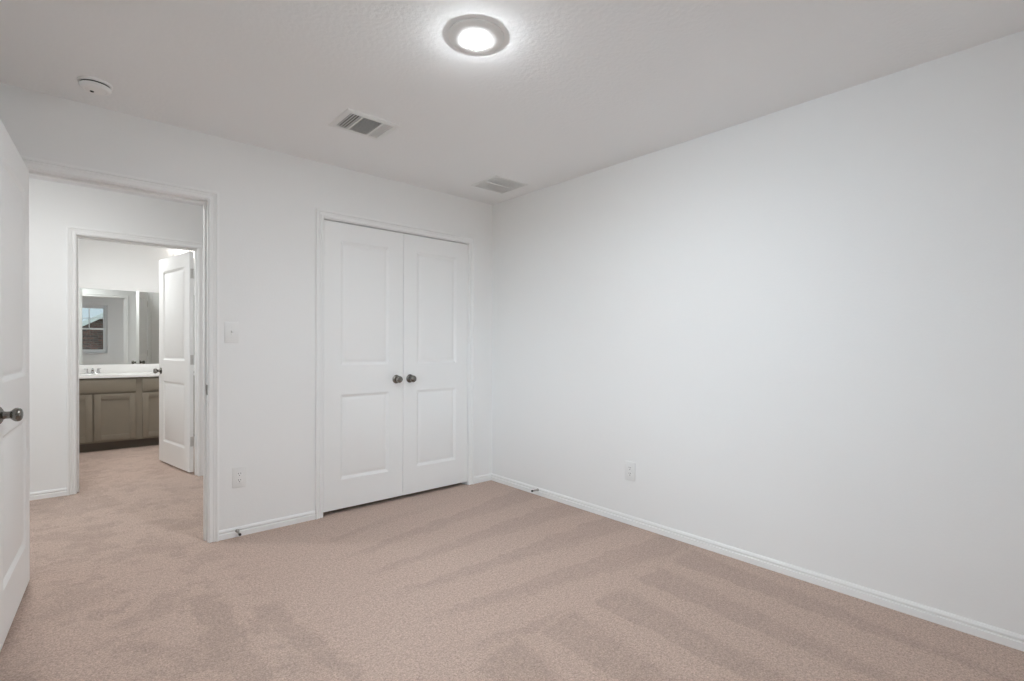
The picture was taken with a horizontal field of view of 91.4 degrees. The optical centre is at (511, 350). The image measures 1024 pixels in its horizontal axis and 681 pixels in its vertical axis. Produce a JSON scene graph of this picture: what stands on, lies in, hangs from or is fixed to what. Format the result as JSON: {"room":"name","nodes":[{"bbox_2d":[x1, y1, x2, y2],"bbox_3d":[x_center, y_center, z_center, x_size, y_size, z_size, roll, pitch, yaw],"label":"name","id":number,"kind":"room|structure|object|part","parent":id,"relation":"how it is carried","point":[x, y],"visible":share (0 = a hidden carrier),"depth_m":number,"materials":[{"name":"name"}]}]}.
{"room":"empty bedroom","nodes":[
{"label":"empty bedroom","id":0,"kind":"room"},
{"bbox_2d":[29,178,202,491],"bbox_3d":[-3.175,-0.088,4.274,6.500,2.440,0.115,0,1,-42],"label":"wall","id":1,"kind":"structure","parent":0,"point":[53,206],"depth_m":3.88,"materials":[{"name":"white paint"}]},
{"bbox_2d":[30,488,66,500],"bbox_3d":[-3.139,1.103,4.236,6.500,0.058,0.013,0,1,-42],"label":"baseboard","id":2,"kind":"structure","parent":1,"relation":"attached to","point":[62,491],"depth_m":3.85,"materials":[{"name":"white paint"}]},
{"bbox_2d":[66,225,202,494],"bbox_3d":[-3.179,0.076,4.273,0.946,2.112,0.152,0,1,-42],"label":"door frame","id":3,"kind":"structure","parent":1,"relation":"attached to","point":[73,233],"depth_m":4.00,"materials":[{"name":"white paint"}]},
{"bbox_2d":[153,251,193,471],"bbox_3d":[-3.246,0.099,4.819,0.812,2.020,0.163,1,1,38],"label":"door","id":4,"kind":"structure","parent":1,"relation":"in","point":[176,273],"depth_m":4.75,"materials":[{"name":"white paint"}]},
{"bbox_2d":[79,238,187,364],"bbox_3d":[-4.229,-0.113,6.557,2.850,2.440,0.120,0,1,-40],"label":"wall","id":5,"kind":"structure","parent":0,"point":[105,265],"depth_m":6.03,"materials":[{"name":"white paint"}]},
{"bbox_2d":[79,288,158,364],"bbox_3d":[-4.571,-0.284,6.179,1.460,0.891,0.006,0,1,-40],"label":"mirror","id":6,"kind":"object","parent":5,"relation":"attached to","point":[116,326],"visible":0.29,"depth_m":6.02,"materials":[{"name":"silver mirror"}]},
{"bbox_2d":[79,364,158,373],"bbox_3d":[-4.636,0.215,6.122,1.555,0.103,0.020,0,1,-40],"label":"backsplash","id":7,"kind":"structure","parent":5,"relation":"attached to","point":[111,368],"depth_m":6.03,"materials":[{"name":"stone"}]},
{"bbox_2d":[174,249,193,255],"bbox_3d":[-4.091,-1.221,6.478,0.480,0.158,0.158,0,1,-40],"label":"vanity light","id":8,"kind":"object","parent":5,"relation":"attached to","point":[177,250],"visible":0.12,"depth_m":6.32,"materials":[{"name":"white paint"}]},
{"bbox_3d":[-4.207,-1.249,6.351,0.116,0.100,0.116,0,1,-40],"label":"lamp shade","id":9,"kind":"part","parent":8,"relation":"part of","materials":[{"name":"white glass"}]},
{"bbox_2d":[0,82,492,529],"bbox_3d":[-1.510,-0.071,3.332,3.700,2.440,0.115,0,1,-42],"label":"wall","id":10,"kind":"structure","parent":0,"point":[269,200],"depth_m":3.19,"materials":[{"name":"white paint"}]},
{"bbox_2d":[0,119,29,650],"bbox_3d":[-2.157,0.126,2.145,0.163,2.022,0.810,0,1,-38],"label":"door","id":11,"kind":"structure","parent":10,"relation":"in","point":[14,173],"depth_m":2.12,"materials":[{"name":"white paint"}]},
{"bbox_3d":[-1.930,0.244,1.888,0.010,0.065,0.065,0,1,-38],"label":"handle","id":12,"kind":"part","parent":11,"relation":"part of","materials":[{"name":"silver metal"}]},
{"bbox_3d":[-1.906,0.244,1.906,0.058,0.053,0.053,0,1,-38],"label":"knob","id":13,"kind":"part","parent":11,"relation":"part of","materials":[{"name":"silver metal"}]},
{"bbox_2d":[21,156,218,542],"bbox_3d":[-2.158,0.098,2.759,0.920,2.104,0.152,0,1,-42],"label":"door frame","id":14,"kind":"structure","parent":10,"relation":"attached to","point":[209,199],"depth_m":2.99,"materials":[{"name":"white paint"}]},
{"bbox_2d":[225,322,238,342],"bbox_3d":[-1.715,-0.112,3.059,0.078,0.128,0.021,0,1,-42],"label":"light switch","id":15,"kind":"object","parent":10,"relation":"attached to","point":[231,328],"visible":1,"depth_m":3.06,"materials":[{"name":"white plastic"}]},
{"bbox_2d":[232,466,245,487],"bbox_3d":[-1.692,0.784,3.099,0.078,0.126,0.008,0,1,-42],"label":"wall outlet","id":16,"kind":"object","parent":10,"relation":"attached to","point":[238,473],"visible":1,"depth_m":3.10,"materials":[{"name":"white plastic"}]},
{"bbox_2d":[219,473,490,540],"bbox_3d":[-1.474,1.120,3.293,3.460,0.058,0.013,0,1,-42],"label":"baseboard","id":17,"kind":"structure","parent":10,"relation":"attached to","point":[229,533],"depth_m":3.23,"materials":[{"name":"white paint"}]},
{"bbox_2d":[323,220,403,511],"bbox_3d":[-1.063,0.107,3.639,0.620,2.022,0.099,0,1,-42],"label":"door","id":18,"kind":"structure","parent":10,"relation":"in","point":[363,357],"depth_m":3.64,"materials":[{"name":"white paint"}]},
{"bbox_3d":[-0.862,0.216,3.792,0.053,0.053,0.058,0,1,-42],"label":"knob","id":19,"kind":"part","parent":18,"relation":"part of","materials":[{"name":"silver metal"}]},
{"bbox_2d":[315,208,474,518],"bbox_3d":[-0.869,0.089,3.890,1.348,2.116,0.134,0,1,-42],"label":"door frame","id":20,"kind":"structure","parent":10,"relation":"attached to","point":[321,214],"depth_m":3.52,"materials":[{"name":"white paint"}]},
{"bbox_2d":[403,234,468,494],"bbox_3d":[-0.597,0.107,4.053,0.620,2.022,0.099,0,1,-42],"label":"door","id":21,"kind":"structure","parent":10,"relation":"in","point":[435,271],"depth_m":4.05,"materials":[{"name":"white paint"}]},
{"bbox_3d":[-0.772,0.216,3.871,0.053,0.053,0.058,0,1,-42],"label":"knob","id":22,"kind":"part","parent":21,"relation":"part of","materials":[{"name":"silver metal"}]},
{"bbox_2d":[0,445,1023,680],"bbox_3d":[-2.312,1.205,3.229,6.800,0.120,9.000,0,1,-42],"label":"floor","id":23,"kind":"structure","parent":0,"point":[490,580],"depth_m":2.29,"materials":[{"name":"carpet"}]},
{"bbox_2d":[79,376,158,452],"bbox_3d":[-4.466,0.704,5.916,1.545,0.815,0.544,0,1,-40],"label":"vanity cabinet","id":24,"kind":"object","parent":23,"relation":"on","point":[122,412],"visible":0.44,"depth_m":5.61,"materials":[{"name":"brown wood"}]},
{"bbox_3d":[-4.737,0.738,5.346,0.265,0.407,0.010,0,1,-40],"label":"panel","id":25,"kind":"part","parent":24,"relation":"part of","materials":[{"name":"brown wood"}]},
{"bbox_3d":[-4.734,0.738,5.343,0.371,0.513,0.019,0,1,-40],"label":"cabinet door","id":26,"kind":"part","parent":24,"relation":"part of","materials":[{"name":"brown wood"}]},
{"bbox_3d":[-4.586,0.388,5.464,0.753,0.148,0.019,0,1,-40],"label":"drawer","id":27,"kind":"part","parent":24,"relation":"part of","materials":[{"name":"brown wood"}]},
{"bbox_3d":[-4.441,0.737,5.593,0.366,0.513,0.019,0,1,-40],"label":"cabinet door","id":28,"kind":"part","parent":24,"relation":"part of","materials":[{"name":"brown wood"}]},
{"bbox_3d":[-4.444,0.737,5.596,0.260,0.407,0.010,0,1,-40],"label":"panel","id":29,"kind":"part","parent":24,"relation":"part of","materials":[{"name":"brown wood"}]},
{"bbox_2d":[79,364,158,378],"bbox_3d":[-4.460,0.282,5.915,1.555,0.233,0.565,0,1,-40],"label":"countertop","id":30,"kind":"structure","parent":24,"relation":"on","point":[111,370],"depth_m":5.93,"materials":[{"name":"stone"}]},
{"bbox_2d":[84,368,100,373],"bbox_3d":[-4.857,0.233,5.784,0.156,0.070,0.146,0,1,-40],"label":"faucet","id":31,"kind":"object","parent":30,"relation":"on","point":[92,369],"visible":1,"depth_m":5.80,"materials":[{"name":"silver metal"}]},
{"bbox_3d":[-4.128,0.387,5.855,0.328,0.148,0.019,0,1,-40],"label":"drawer","id":32,"kind":"part","parent":24,"relation":"part of","materials":[{"name":"brown wood"}]},
{"bbox_3d":[-4.130,0.737,5.858,0.328,0.513,0.019,0,1,-40],"label":"cabinet door","id":33,"kind":"part","parent":24,"relation":"part of","materials":[{"name":"brown wood"}]},
{"bbox_3d":[-4.133,0.737,5.862,0.222,0.407,0.010,0,1,-40],"label":"panel","id":34,"kind":"part","parent":24,"relation":"part of","materials":[{"name":"brown wood"}]},
{"bbox_2d":[0,0,1023,205],"bbox_3d":[-2.298,-1.355,3.208,6.800,0.120,9.000,0,1,-42],"label":"ceiling","id":35,"kind":"structure","parent":0,"point":[572,89],"depth_m":2.23,"materials":[{"name":"white paint"}]},
{"bbox_2d":[77,76,112,95],"bbox_3d":[-2.002,-1.266,2.400,0.134,0.041,0.134,0,1,-42],"label":"smoke detector","id":36,"kind":"object","parent":35,"relation":"attached to","point":[93,85],"visible":1,"depth_m":2.37,"materials":[{"name":"white plastic"}]},
{"bbox_2d":[328,108,399,139],"bbox_3d":[-0.840,-1.280,2.840,0.310,0.008,0.268,0,1,-42],"label":"ceiling vent","id":37,"kind":"object","parent":35,"relation":"in","point":[350,120],"visible":1,"depth_m":2.83,"materials":[{"name":"white metal"}]},
{"bbox_2d":[448,18,503,53],"bbox_3d":[-0.145,-1.258,2.024,0.226,0.031,0.226,0,1,-42],"label":"recessed light","id":38,"kind":"object","parent":35,"relation":"in","point":[471,35],"visible":1,"depth_m":1.99,"materials":[{"name":"white plastic"}]},
{"bbox_2d":[471,175,526,193],"bbox_3d":[-0.100,-1.284,3.878,0.320,0.009,0.306,0,1,-42],"label":"ceiling vent","id":39,"kind":"object","parent":35,"relation":"in","point":[498,184],"visible":1,"depth_m":3.86,"materials":[{"name":"white metal"}]},
{"bbox_2d":[491,30,1023,634],"bbox_3d":[1.168,-0.054,3.010,0.120,2.440,3.920,0,1,-42],"label":"wall","id":40,"kind":"structure","parent":0,"point":[800,327],"depth_m":2.53,"materials":[{"name":"white paint"}]},
{"bbox_2d":[625,461,634,480],"bbox_3d":[0.791,0.804,3.341,0.008,0.126,0.078,0,1,-42],"label":"wall outlet","id":41,"kind":"object","parent":40,"relation":"attached to","point":[629,466],"visible":1,"depth_m":3.34,"materials":[{"name":"white plastic"}]},
{"bbox_2d":[491,473,1023,651],"bbox_3d":[1.072,1.136,3.021,0.013,0.058,3.800,0,1,-42],"label":"baseboard","id":42,"kind":"structure","parent":40,"relation":"attached to","point":[972,627],"depth_m":2.53,"materials":[{"name":"white paint"}]}
]}

